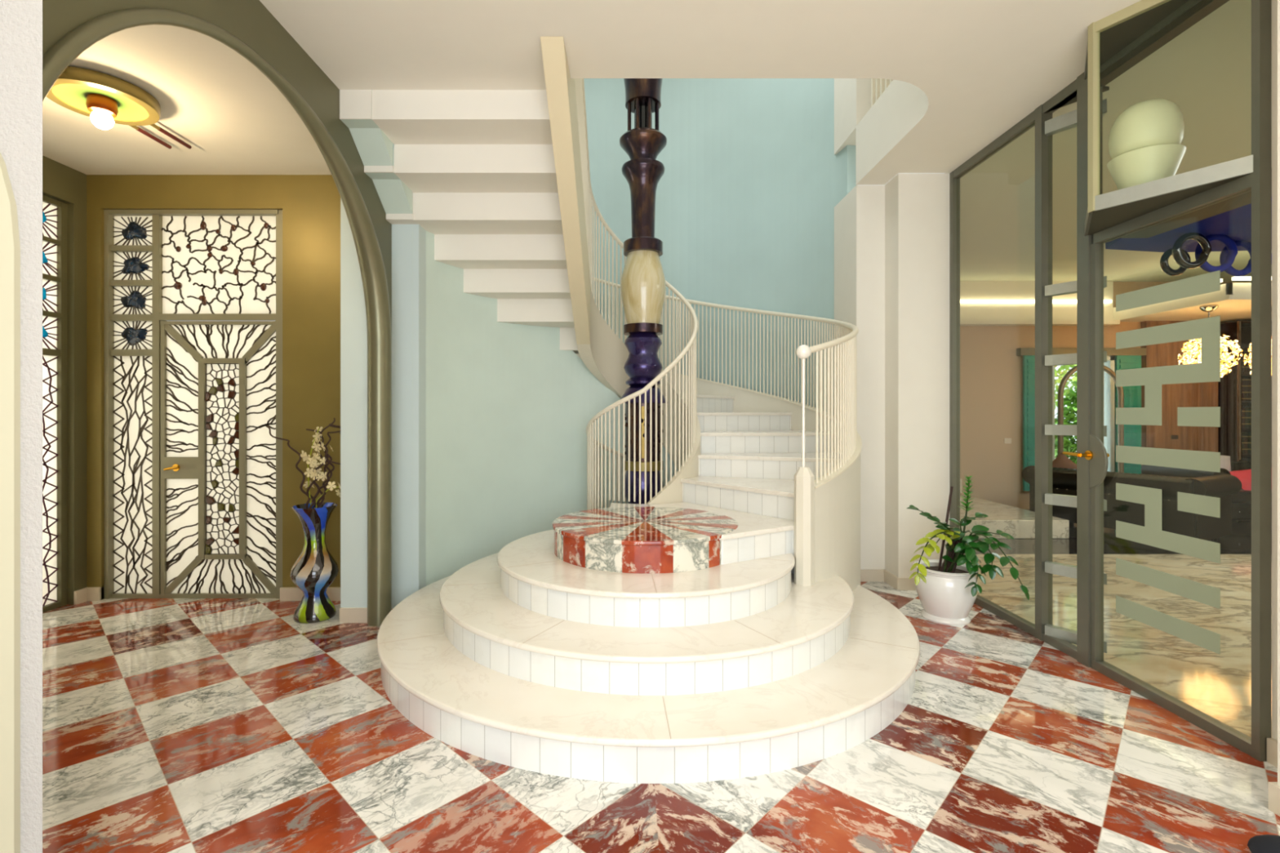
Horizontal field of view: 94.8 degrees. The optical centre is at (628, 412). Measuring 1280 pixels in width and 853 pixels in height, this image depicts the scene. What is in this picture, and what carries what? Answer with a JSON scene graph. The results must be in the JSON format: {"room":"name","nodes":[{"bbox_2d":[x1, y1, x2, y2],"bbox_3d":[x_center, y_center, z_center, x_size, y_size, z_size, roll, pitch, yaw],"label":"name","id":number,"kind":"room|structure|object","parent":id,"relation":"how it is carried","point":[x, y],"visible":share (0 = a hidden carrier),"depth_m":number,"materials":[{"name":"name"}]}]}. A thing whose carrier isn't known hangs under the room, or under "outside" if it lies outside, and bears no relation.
{"room":"entrance hall","nodes":[
{"label":"entrance hall","id":0,"kind":"room"},
{"bbox_2d":[0,0,42,852],"bbox_3d":[-2.918,-0.250,1.535,2.964,3.400,0.220,0,0,0],"label":"wall","id":1,"kind":"structure","parent":0,"point":[20,20],"depth_m":1.44,"materials":[{"name":"paint"}]},
{"bbox_2d":[42,155,86,604],"bbox_3d":[-4.290,-0.190,3.195,0.220,3.280,3.110,0,0,0],"label":"wall","id":2,"kind":"structure","parent":0,"point":[62,183],"depth_m":4.44,"materials":[{"name":"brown paint"}]},
{"bbox_2d":[42,195,67,613],"bbox_3d":[-4.255,-0.059,3.715,0.054,3.018,1.430,0,0,0],"label":"window","id":3,"kind":"structure","parent":2,"relation":"in","point":[55,212],"depth_m":4.36,"materials":[{"name":"white glass"}]},
{"bbox_2d":[42,24,331,174],"bbox_3d":[-3.131,-1.890,3.200,2.737,0.120,3.100,0,0,0],"label":"ceiling","id":4,"kind":"structure","parent":0,"point":[234,120],"depth_m":3.68,"materials":[{"name":"paint"}]},
{"bbox_2d":[45,66,191,149],"bbox_3d":[-3.000,-1.718,3.442,0.520,0.205,1.085,0,0,0],"label":"ceiling lamp","id":5,"kind":"object","parent":4,"relation":"attached to","point":[107,100],"visible":0.87,"depth_m":3.31,"materials":[{"name":"gold metal"}]},
{"bbox_2d":[85,93,118,118],"bbox_3d":[-3.000,-1.742,3.350,0.140,0.075,0.140,0,0,0],"label":"socket","id":6,"kind":"object","parent":5,"relation":"attached to","point":[105,104],"depth_m":3.31,"materials":[{"name":"orange metal"}]},
{"bbox_2d":[86,174,340,599],"bbox_3d":[-3.120,-0.190,4.643,2.260,3.280,0.215,0,0,0],"label":"wall","id":7,"kind":"structure","parent":0,"point":[309,204],"depth_m":4.54,"materials":[{"name":"brown paint"}]},
{"bbox_2d":[103,209,282,599],"bbox_3d":[-3.376,-0.061,4.585,1.389,3.073,0.120,0,0,0],"label":"door","id":8,"kind":"structure","parent":7,"relation":"in","point":[193,299],"depth_m":4.60,"materials":[{"name":"green paint"}]},
{"bbox_2d":[74,586,367,622],"bbox_3d":[-2.948,1.400,4.458,2.454,0.100,0.483,0,0,10],"label":"baseboard","id":9,"kind":"structure","parent":7,"relation":"attached to","point":[347,615],"depth_m":4.51,"materials":[{"name":"beige stone"}]},
{"bbox_2d":[42,0,391,607],"bbox_3d":[-1.870,-0.250,2.890,0.240,3.400,2.900,0,0,0],"label":"wall","id":10,"kind":"structure","parent":0,"point":[249,21],"depth_m":4.03,"materials":[{"name":"blue paint"}]},
{"bbox_2d":[426,231,677,586],"bbox_3d":[-0.651,-0.200,5.229,2.611,3.300,0.596,0,0,-30],"label":"wall","id":11,"kind":"structure","parent":0,"point":[508,411],"depth_m":5.12,"materials":[{"name":"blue paint"}]},
{"bbox_2d":[371,78,855,415],"bbox_3d":[-0.391,-1.700,5.709,4.488,6.300,2.649,0,0,-25],"label":"wall","id":12,"kind":"structure","parent":0,"point":[752,183],"depth_m":6.68,"materials":[{"name":"teal paint"}]},
{"bbox_2d":[42,581,1279,852],"bbox_3d":[-0.900,1.450,2.750,10.200,0.001,12.500,0,0,0],"label":"floor","id":13,"kind":"structure","parent":0,"point":[170,725],"depth_m":2.41,"materials":[{"name":"stone"}]},
{"bbox_2d":[42,7,391,626],"bbox_3d":[-1.720,-0.113,2.862,0.156,3.125,2.548,0,0,0],"label":"arch","id":14,"kind":"object","parent":13,"relation":"on","point":[55,60],"visible":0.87,"depth_m":3.88,"materials":[{"name":"green paint"}]},
{"bbox_2d":[289,502,338,622],"bbox_3d":[-2.220,1.055,4.160,0.306,0.790,0.306,0,0,0],"label":"floor vase","id":15,"kind":"object","parent":13,"relation":"on","point":[315,569],"visible":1,"depth_m":4.08,"materials":[{"name":"multicoloured glass"}]},
{"bbox_2d":[266,417,340,508],"bbox_3d":[-2.281,0.466,4.160,0.584,0.853,0.044,0,0,0],"label":"arrangement","id":16,"kind":"object","parent":15,"relation":"in","point":[326,456],"visible":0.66,"depth_m":4.15,"materials":[{"name":"brown plant"}]},
{"bbox_2d":[300,426,340,508],"bbox_3d":[-2.159,0.497,4.149,0.316,0.788,0.132,0,0,0],"label":"orchid spray","id":17,"kind":"object","parent":15,"relation":"in","point":[313,460],"visible":0.98,"depth_m":4.14,"materials":[{"name":"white plant"}]},
{"bbox_2d":[391,224,426,608],"bbox_3d":[-1.770,0.025,4.450,0.440,2.850,0.220,0,0,0],"label":"pier","id":18,"kind":"object","parent":13,"relation":"on","point":[408,241],"visible":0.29,"depth_m":4.34,"materials":[{"name":"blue paint"}]},
{"bbox_2d":[339,36,919,783],"bbox_3d":[0.087,-0.395,4.645,3.674,3.690,4.728,0,0,0],"label":"spiral staircase","id":19,"kind":"structure","parent":13,"relation":"on","point":[722,625],"depth_m":3.36,"materials":[{"name":"stone"}]},
{"bbox_2d":[574,78,697,510],"bbox_3d":[0.115,-0.930,4.617,0.988,4.381,2.154,0,0,0],"label":"stair railing","id":20,"kind":"object","parent":19,"relation":"on","point":[593,446],"visible":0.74,"depth_m":4.93,"materials":[{"name":"beige metal"}]},
{"bbox_2d":[619,78,667,503],"bbox_3d":[0.127,-1.030,5.200,0.438,4.947,0.438,0,0,42],"label":"turned column","id":21,"kind":"structure","parent":19,"relation":"on","point":[642,283],"depth_m":5.07,"materials":[{"name":"wood"}]},
{"bbox_2d":[592,276,858,482],"bbox_3d":[0.457,-0.764,5.665,3.571,2.454,2.417,0,0,36],"label":"stair railing","id":22,"kind":"object","parent":19,"relation":"on","point":[845,347],"visible":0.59,"depth_m":5.37,"materials":[{"name":"white metal"}]},
{"bbox_2d":[906,475,1029,626],"bbox_3d":[2.268,0.948,4.021,0.692,1.004,0.600,0,0,21],"label":"potted plant","id":23,"kind":"object","parent":13,"relation":"on","point":[947,589],"visible":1,"depth_m":3.98,"materials":[{"name":"green plant"}]},
{"bbox_2d":[1247,834,1279,852],"bbox_3d":[2.156,1.400,1.847,0.316,0.100,0.185,0,0,26],"label":"cloth bundle","id":24,"kind":"object","parent":13,"relation":"on","point":[1266,843],"visible":1,"depth_m":1.89,"materials":[{"name":"black fabric"}]},
{"bbox_2d":[259,0,1251,281],"bbox_3d":[5.200,-2.200,2.750,15.600,0.500,12.500,0,0,0],"label":"ceiling","id":25,"kind":"structure","parent":0,"point":[963,73],"depth_m":3.29,"materials":[{"name":"paint"}]},
{"bbox_2d":[871,78,893,106],"bbox_3d":[1.980,-2.945,4.250,0.060,0.990,1.100,0,0,0],"label":"landing railing","id":26,"kind":"object","parent":25,"relation":"on","point":[882,85],"visible":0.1,"depth_m":4.66,"materials":[{"name":"beige paint"}]},
{"bbox_2d":[1105,203,1251,276],"bbox_3d":[6.845,-1.682,5.821,3.847,0.533,1.864,0,0,9],"label":"sculpture","id":27,"kind":"object","parent":25,"relation":"attached to","point":[1228,233],"visible":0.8,"depth_m":6.08,"materials":[{"name":"blue paint"}]},
{"bbox_2d":[834,78,949,577],"bbox_3d":[2.312,-1.700,5.200,0.715,6.300,0.800,0,0,0],"label":"wall pillar","id":28,"kind":"structure","parent":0,"point":[891,240],"depth_m":4.83,"materials":[{"name":"beige paint"}]},
{"bbox_2d":[860,568,915,590],"bbox_3d":[2.292,1.400,4.918,0.675,0.100,0.265,0,0,0],"label":"baseboard","id":29,"kind":"structure","parent":28,"relation":"attached to","point":[866,575],"depth_m":4.95,"materials":[{"name":"beige stone"}]},
{"bbox_2d":[960,281,1251,509],"bbox_3d":[7.800,-0.250,7.000,10.400,3.400,4.000,0,0,0],"label":"wall","id":30,"kind":"structure","parent":0,"point":[991,371],"depth_m":8.80,"materials":[{"name":"beige paint"}]},
{"bbox_2d":[960,479,962,493],"bbox_3d":[4.967,1.105,8.793,0.024,0.195,0.015,0,0,0],"label":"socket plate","id":31,"kind":"object","parent":30,"relation":"attached to","point":[961,480],"visible":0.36,"depth_m":8.79,"materials":[{"name":"beige plastic"}]},
{"bbox_2d":[1004,438,1011,443],"bbox_3d":[5.670,0.430,8.795,0.100,0.080,0.010,0,0,0],"label":"switch plate","id":32,"kind":"object","parent":30,"relation":"attached to","point":[1006,440],"visible":1,"depth_m":8.79,"materials":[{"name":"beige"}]},
{"bbox_2d":[960,299,1111,302],"bbox_3d":[4.925,-1.640,8.717,4.450,0.040,0.035,0,0,0],"label":"led strip","id":33,"kind":"object","parent":30,"relation":"attached to","point":[961,300],"visible":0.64,"depth_m":8.70,"materials":[{"name":"beige"}]},
{"bbox_2d":[960,280,1119,325],"bbox_3d":[4.940,-1.620,8.710,4.520,0.660,0.180,0,0,0],"label":"crown molding","id":34,"kind":"structure","parent":30,"relation":"attached to","point":[971,313],"depth_m":8.74,"materials":[{"name":"paint"}]},
{"bbox_2d":[1016,347,1146,491],"bbox_3d":[6.730,0.110,8.780,1.860,2.120,0.160,0,0,0],"label":"curtain","id":35,"kind":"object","parent":30,"relation":"in","point":[1126,358],"depth_m":8.72,"materials":[{"name":"teal fabric"}]},
{"bbox_2d":[1022,355,1035,491],"bbox_3d":[6.070,0.165,8.732,0.400,2.010,0.055,0,0,0],"label":"shutter","id":36,"kind":"object","parent":35,"relation":"attached to","point":[1028,361],"depth_m":8.72,"materials":[{"name":"teal paint"}]},
{"bbox_2d":[1115,355,1141,474],"bbox_3d":[7.420,0.165,8.732,0.360,2.010,0.055,0,0,0],"label":"shutter","id":37,"kind":"object","parent":35,"relation":"attached to","point":[1132,394],"depth_m":8.72,"materials":[{"name":"teal paint"}]},
{"bbox_2d":[1140,320,1217,474],"bbox_3d":[8.190,0.050,8.750,1.060,2.800,0.100,0,0,0],"label":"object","id":38,"kind":"object","parent":30,"relation":"attached to","point":[1203,394],"visible":0.29,"depth_m":8.70,"materials":[{"name":"brown wood"}]},
{"bbox_2d":[1170,435,1177,439],"bbox_3d":[8.070,0.370,8.694,0.100,0.060,0.012,0,0,0],"label":"switch plate","id":39,"kind":"object","parent":38,"relation":"attached to","point":[1172,437],"visible":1,"depth_m":8.69,"materials":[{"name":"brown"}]},
{"bbox_2d":[963,554,1251,737],"bbox_3d":[7.825,1.450,4.220,10.350,0.001,3.560,0,0,0],"label":"floor","id":40,"kind":"structure","parent":0,"point":[1218,686],"depth_m":4.13,"materials":[{"name":"beige stone"}]},
{"bbox_2d":[960,509,1251,554],"bbox_3d":[7.825,1.450,7.500,10.350,0.001,3.000,0,0,0],"label":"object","id":41,"kind":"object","parent":40,"relation":"on","point":[1239,542],"visible":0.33,"depth_m":6.38,"materials":[{"name":"stone"}]},
{"bbox_2d":[960,494,1069,538],"bbox_3d":[3.865,1.345,7.768,2.370,0.209,2.055,0,0,0],"label":"platform","id":42,"kind":"object","parent":41,"relation":"on","point":[1020,523],"visible":0.26,"depth_m":6.74,"materials":[{"name":"beige stone"}]},
{"bbox_2d":[1057,364,1124,472],"bbox_3d":[6.740,0.362,8.580,0.950,2.175,0.070,0,0,0],"label":"arched frame","id":43,"kind":"object","parent":41,"relation":"on","point":[1061,387],"visible":0.59,"depth_m":8.55,"materials":[{"name":"brown metal"}]},
{"bbox_2d":[1022,465,1241,542],"bbox_3d":[5.903,1.070,7.055,0.970,0.760,1.810,0,0,-27],"label":"leather sofa","id":44,"kind":"object","parent":41,"relation":"on","point":[1205,527],"visible":0.52,"depth_m":6.46,"materials":[{"name":"black leather"}]},
{"bbox_2d":[1052,452,1076,469],"bbox_3d":[5.500,0.750,7.450,0.480,0.478,0.135,0,0,36],"label":"cushion","id":45,"kind":"object","parent":44,"relation":"on","point":[1061,460],"visible":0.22,"depth_m":7.42,"materials":[{"name":"brown fabric"}]},
{"bbox_2d":[1141,461,1251,519],"bbox_3d":[8.800,1.070,7.830,3.140,0.760,1.100,0,0,0],"label":"leather sofa","id":46,"kind":"object","parent":41,"relation":"on","point":[1242,500],"visible":0.09,"depth_m":7.46,"materials":[{"name":"black leather"}]},
{"bbox_2d":[1220,455,1231,471],"bbox_3d":[7.820,0.770,7.920,0.675,0.519,0.207,0,0,0],"label":"cushion","id":47,"kind":"object","parent":46,"relation":"on","point":[1225,464],"visible":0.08,"depth_m":7.87,"materials":[{"name":"grey fabric"}]},
{"bbox_2d":[1229,469,1251,490],"bbox_3d":[8.080,0.890,7.620,0.538,0.284,0.371,0,0,0],"label":"cushion","id":48,"kind":"object","parent":46,"relation":"on","point":[1244,476],"visible":0.29,"depth_m":7.59,"materials":[{"name":"fabric"}]},
{"bbox_2d":[1231,488,1251,503],"bbox_3d":[7.910,1.070,7.715,0.880,0.160,0.790,0,0,0],"label":"seat cushion","id":49,"kind":"object","parent":46,"relation":"on","point":[1244,496],"depth_m":7.32,"materials":[{"name":"black leather"}]},
{"bbox_2d":[1217,320,1251,462],"bbox_3d":[9.555,0.075,8.590,1.690,2.750,0.400,0,0,0],"label":"bookshelf","id":50,"kind":"object","parent":41,"relation":"on","point":[1230,402],"visible":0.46,"depth_m":8.53,"materials":[{"name":"brown wood"}]},
{"bbox_2d":[1241,432,1243,453],"bbox_3d":[8.824,0.447,8.570,0.044,0.305,0.220,0,0,0],"label":"book","id":51,"kind":"object","parent":50,"relation":"on","point":[1242,433],"visible":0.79,"depth_m":8.46,"materials":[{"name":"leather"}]},
{"bbox_2d":[1241,378,1243,399],"bbox_3d":[8.823,-0.331,8.570,0.043,0.302,0.220,0,0,0],"label":"book","id":52,"kind":"object","parent":50,"relation":"on","point":[1242,379],"visible":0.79,"depth_m":8.46,"materials":[{"name":"brown leather"}]},
{"bbox_2d":[1241,353,1244,373],"bbox_3d":[8.825,-0.700,8.570,0.045,0.281,0.220,0,0,0],"label":"book","id":53,"kind":"object","parent":50,"relation":"on","point":[1242,356],"visible":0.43,"depth_m":8.46,"materials":[{"name":"black leather"}]},
{"bbox_2d":[1241,408,1244,427],"bbox_3d":[8.834,0.080,8.570,0.064,0.280,0.220,0,0,0],"label":"book","id":54,"kind":"object","parent":50,"relation":"on","point":[1242,409],"visible":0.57,"depth_m":8.46,"materials":[{"name":"brown leather"}]},
{"bbox_2d":[1241,351,1248,373],"bbox_3d":[8.882,-0.715,8.570,0.058,0.310,0.220,0,0,0],"label":"book","id":55,"kind":"object","parent":50,"relation":"on","point":[1246,366],"visible":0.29,"depth_m":8.46,"materials":[{"name":"brown leather"}]},
{"bbox_2d":[1241,407,1248,427],"bbox_3d":[8.897,0.077,8.570,0.049,0.286,0.220,0,0,0],"label":"book","id":56,"kind":"object","parent":50,"relation":"on","point":[1246,409],"visible":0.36,"depth_m":8.46,"materials":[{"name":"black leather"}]},
{"bbox_2d":[1243,436,1247,453],"bbox_3d":[8.878,0.478,8.570,0.052,0.243,0.220,0,0,0],"label":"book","id":57,"kind":"object","parent":50,"relation":"on","point":[1245,438],"visible":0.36,"depth_m":8.46,"materials":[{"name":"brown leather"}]},
{"bbox_2d":[1243,378,1248,399],"bbox_3d":[8.879,-0.333,8.570,0.057,0.305,0.220,0,0,0],"label":"book","id":58,"kind":"object","parent":50,"relation":"on","point":[1245,380],"visible":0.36,"depth_m":8.46,"materials":[{"name":"black leather"}]},
{"bbox_2d":[1241,431,1251,453],"bbox_3d":[8.942,0.447,8.570,0.063,0.307,0.220,0,0,0],"label":"book","id":59,"kind":"object","parent":50,"relation":"on","point":[1248,435],"visible":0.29,"depth_m":8.46,"materials":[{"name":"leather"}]},
{"bbox_2d":[1241,457,1251,462],"bbox_3d":[8.939,0.818,8.570,0.051,0.304,0.220,0,0,0],"label":"book","id":60,"kind":"object","parent":50,"relation":"on","point":[1246,460],"visible":0.14,"depth_m":8.49,"materials":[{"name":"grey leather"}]},
{"bbox_2d":[1248,378,1251,399],"bbox_3d":[8.939,-0.328,8.570,0.052,0.296,0.220,0,0,0],"label":"book","id":61,"kind":"object","parent":50,"relation":"on","point":[1249,380],"visible":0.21,"depth_m":8.46,"materials":[{"name":"brown leather"}]},
{"bbox_2d":[1248,351,1251,373],"bbox_3d":[8.947,-0.714,8.570,0.060,0.308,0.220,0,0,0],"label":"book","id":62,"kind":"object","parent":50,"relation":"on","point":[1249,368],"visible":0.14,"depth_m":8.46,"materials":[{"name":"brown leather"}]},
{"bbox_2d":[1248,408,1251,427],"bbox_3d":[8.958,0.082,8.570,0.061,0.277,0.220,0,0,0],"label":"book","id":63,"kind":"object","parent":50,"relation":"on","point":[1250,409],"visible":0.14,"depth_m":8.46,"materials":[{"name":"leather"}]},
{"bbox_2d":[949,0,1271,761],"bbox_3d":[2.686,-0.249,3.634,0.269,3.399,2.386,0,0,0],"label":"glass wall","id":64,"kind":"structure","parent":40,"relation":"on","point":[1090,430],"depth_m":3.12,"materials":[{"name":"grey"}]},
{"bbox_2d":[1084,0,1253,238],"bbox_3d":[2.660,-1.478,2.927,0.679,0.943,0.963,0,0,0],"label":"glass display case","id":65,"kind":"object","parent":64,"relation":"attached to","point":[1107,37],"visible":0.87,"depth_m":2.92,"materials":[{"name":"metal"}]},
{"bbox_2d":[1106,98,1186,190],"bbox_3d":[2.560,-1.274,2.915,0.296,0.505,0.296,0,0,0],"label":"sculpture","id":66,"kind":"object","parent":65,"relation":"in","point":[1145,139],"visible":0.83,"depth_m":2.82,"materials":[{"name":"white ceramic"}]},
{"bbox_2d":[1106,143,1186,190],"bbox_3d":[2.560,-1.145,2.915,0.296,0.245,0.296,0,0,0],"label":"bowl","id":67,"kind":"object","parent":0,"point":[1146,162],"depth_m":2.83,"materials":[{"name":"white ceramic"}]},
{"bbox_2d":[1113,282,1251,321],"bbox_3d":[10.050,-1.450,7.925,5.700,0.200,1.750,0,0,0],"label":"ceiling","id":68,"kind":"structure","parent":0,"point":[1233,300],"depth_m":7.82,"materials":[{"name":"paint"}]},
{"bbox_2d":[1177,304,1242,377],"bbox_3d":[7.358,-0.879,7.454,0.598,0.943,0.575,0,0,0],"label":"chandelier","id":69,"kind":"object","parent":68,"relation":"hanging from","point":[1209,308],"visible":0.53,"depth_m":7.39,"materials":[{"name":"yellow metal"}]},
{"bbox_2d":[1231,276,1251,280],"bbox_3d":[8.350,-1.590,7.000,2.300,0.040,0.040,0,0,0],"label":"led strip","id":70,"kind":"object","parent":68,"relation":"attached to","point":[1233,278],"visible":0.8,"depth_m":6.98,"materials":[{"name":"beige"}]},
{"bbox_2d":[1244,342,1251,374],"bbox_3d":[8.218,-0.879,7.454,0.598,0.943,0.575,0,0,0],"label":"chandelier","id":71,"kind":"object","parent":68,"relation":"hanging from","point":[1250,346],"visible":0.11,"depth_m":7.64,"materials":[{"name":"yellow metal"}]},
{"bbox_2d":[1271,0,1279,786],"bbox_3d":[3.275,-0.250,2.220,1.850,3.400,0.440,0,0,0],"label":"wall","id":72,"kind":"structure","parent":0,"point":[1275,3],"depth_m":2.43,"materials":[{"name":"beige paint"}]},
{"bbox_2d":[1266,737,1279,816],"bbox_3d":[2.536,1.400,2.182,0.542,0.100,0.225,0,0,-43],"label":"baseboard","id":73,"kind":"structure","parent":72,"relation":"attached to","point":[1272,744],"depth_m":2.14,"materials":[{"name":"beige stone"}]},
{"label":"outside","id":74,"kind":"structure","parent":0,"visible":0},
{"label":"ground","id":75,"kind":"structure","parent":74,"visible":0},
{"bbox_2d":[1054,381,1076,464],"bbox_3d":[8.631,0.486,10.905,1.410,2.133,1.374,0,0,-14],"label":"shrub","id":76,"kind":"object","parent":75,"relation":"on","point":[1068,444],"visible":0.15,"depth_m":10.91,"materials":[{"name":"green plant"}]},
{"bbox_2d":[1054,364,1076,408],"bbox_3d":[9.322,-0.794,13.953,4.243,4.690,4.302,0,0,19],"label":"tree","id":77,"kind":"object","parent":75,"relation":"on","point":[1063,367],"visible":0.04,"depth_m":12.69,"materials":[{"name":"green plant"}]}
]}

